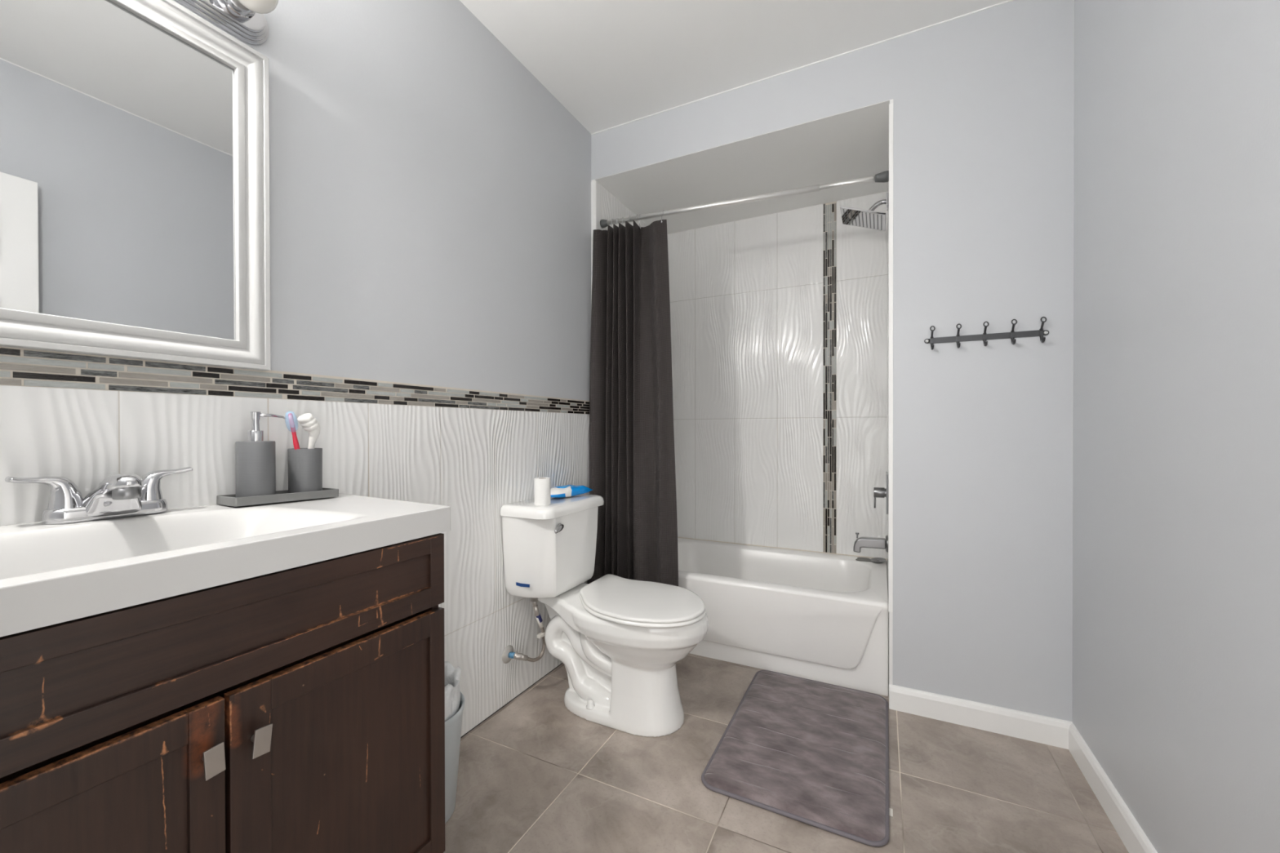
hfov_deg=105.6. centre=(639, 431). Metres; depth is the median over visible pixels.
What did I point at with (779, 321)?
wall
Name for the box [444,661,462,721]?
bag
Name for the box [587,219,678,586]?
shower curtain
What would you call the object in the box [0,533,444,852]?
vanity cabinet
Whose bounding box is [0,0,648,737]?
wall
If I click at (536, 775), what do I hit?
floor
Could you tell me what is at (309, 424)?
toothbrush
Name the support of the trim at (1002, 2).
attached to the wall at (984, 100)
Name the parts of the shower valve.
knob, wall plate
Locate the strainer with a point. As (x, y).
(877, 560)
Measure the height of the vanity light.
0.116 m
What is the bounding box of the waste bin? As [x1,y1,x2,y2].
[444,692,464,823]
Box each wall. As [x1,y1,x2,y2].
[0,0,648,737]
[591,0,1074,721]
[666,191,887,566]
[887,99,893,688]
[1071,0,1279,852]
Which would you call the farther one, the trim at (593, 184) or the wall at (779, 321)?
the wall at (779, 321)
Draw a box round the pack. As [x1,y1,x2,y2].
[551,484,592,497]
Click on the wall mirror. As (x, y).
(135, 212)
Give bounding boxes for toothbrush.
[288,413,299,449]
[297,413,320,448]
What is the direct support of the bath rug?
on the floor
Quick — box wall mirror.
[0,0,271,371]
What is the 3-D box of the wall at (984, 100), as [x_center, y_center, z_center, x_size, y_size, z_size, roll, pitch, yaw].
[0.813,-0.228,2.483,1.919,2.606,0.910,0,0,26]
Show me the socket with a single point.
(227, 10)
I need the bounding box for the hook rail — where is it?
[924,316,1048,350]
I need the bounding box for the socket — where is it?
[217,0,255,21]
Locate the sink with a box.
[0,493,450,636]
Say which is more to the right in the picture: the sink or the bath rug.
the bath rug
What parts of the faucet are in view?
handle, plate, spout, handle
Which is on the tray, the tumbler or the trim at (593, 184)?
the tumbler
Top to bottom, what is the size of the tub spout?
0.092 m
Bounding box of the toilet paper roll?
[533,477,551,506]
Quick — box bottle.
[235,440,275,497]
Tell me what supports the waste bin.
on the floor
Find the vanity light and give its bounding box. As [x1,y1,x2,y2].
[174,0,278,44]
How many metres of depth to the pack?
2.09 m
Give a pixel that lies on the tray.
(281, 495)
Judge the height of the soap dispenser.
0.203 m
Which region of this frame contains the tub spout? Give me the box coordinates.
[853,532,888,552]
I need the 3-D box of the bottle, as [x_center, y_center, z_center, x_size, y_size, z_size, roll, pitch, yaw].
[-0.882,0.089,1.115,0.072,0.135,0.072,0,0,26]
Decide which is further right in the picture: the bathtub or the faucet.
the bathtub
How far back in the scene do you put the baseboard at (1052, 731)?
1.76 m
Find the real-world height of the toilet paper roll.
0.103 m
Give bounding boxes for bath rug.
[701,670,893,847]
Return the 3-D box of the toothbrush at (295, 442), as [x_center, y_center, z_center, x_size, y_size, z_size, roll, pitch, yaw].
[-0.830,0.048,1.176,0.026,0.196,0.053,0,0,26]
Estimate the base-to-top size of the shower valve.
0.180 m
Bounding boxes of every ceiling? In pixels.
[459,0,1008,133]
[592,98,893,234]
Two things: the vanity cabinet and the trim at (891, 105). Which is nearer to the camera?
the vanity cabinet
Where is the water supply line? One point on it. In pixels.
(508, 655)
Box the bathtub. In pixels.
[677,537,888,696]
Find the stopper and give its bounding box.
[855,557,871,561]
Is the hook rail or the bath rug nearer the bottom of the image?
the bath rug
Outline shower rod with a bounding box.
[600,170,888,228]
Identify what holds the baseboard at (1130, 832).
attached to the wall at (1176, 434)
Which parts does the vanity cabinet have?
door, knob, knob, door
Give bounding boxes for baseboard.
[888,684,1072,749]
[1068,724,1157,852]
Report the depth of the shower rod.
2.21 m
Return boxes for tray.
[216,487,338,506]
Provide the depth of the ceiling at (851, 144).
2.42 m
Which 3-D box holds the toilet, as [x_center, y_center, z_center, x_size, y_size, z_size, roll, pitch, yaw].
[-0.103,0.681,1.909,0.765,0.798,0.446,0,0,26]
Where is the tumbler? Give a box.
[287,448,322,493]
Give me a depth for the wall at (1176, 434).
1.05 m
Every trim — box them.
[591,0,1013,134]
[591,180,597,308]
[888,102,893,612]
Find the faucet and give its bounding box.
[4,466,192,524]
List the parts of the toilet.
tank, tank lid, flush lever, bowl, seat, seat lid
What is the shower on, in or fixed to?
attached to the wall at (890, 614)
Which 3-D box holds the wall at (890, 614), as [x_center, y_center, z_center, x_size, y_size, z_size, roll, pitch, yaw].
[1.159,-0.108,2.256,0.012,2.369,0.809,0,0,26]
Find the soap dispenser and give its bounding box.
[235,411,286,497]
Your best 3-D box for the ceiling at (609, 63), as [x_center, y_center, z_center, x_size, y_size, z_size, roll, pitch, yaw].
[-0.110,-1.550,0.621,2.119,0.060,3.432,0,0,26]
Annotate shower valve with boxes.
[873,471,888,514]
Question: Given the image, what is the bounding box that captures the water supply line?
[502,597,546,663]
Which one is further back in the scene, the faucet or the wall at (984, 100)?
the wall at (984, 100)
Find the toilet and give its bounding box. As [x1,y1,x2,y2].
[500,493,708,737]
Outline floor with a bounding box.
[443,653,1128,852]
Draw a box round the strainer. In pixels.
[870,557,885,563]
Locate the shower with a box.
[840,192,888,231]

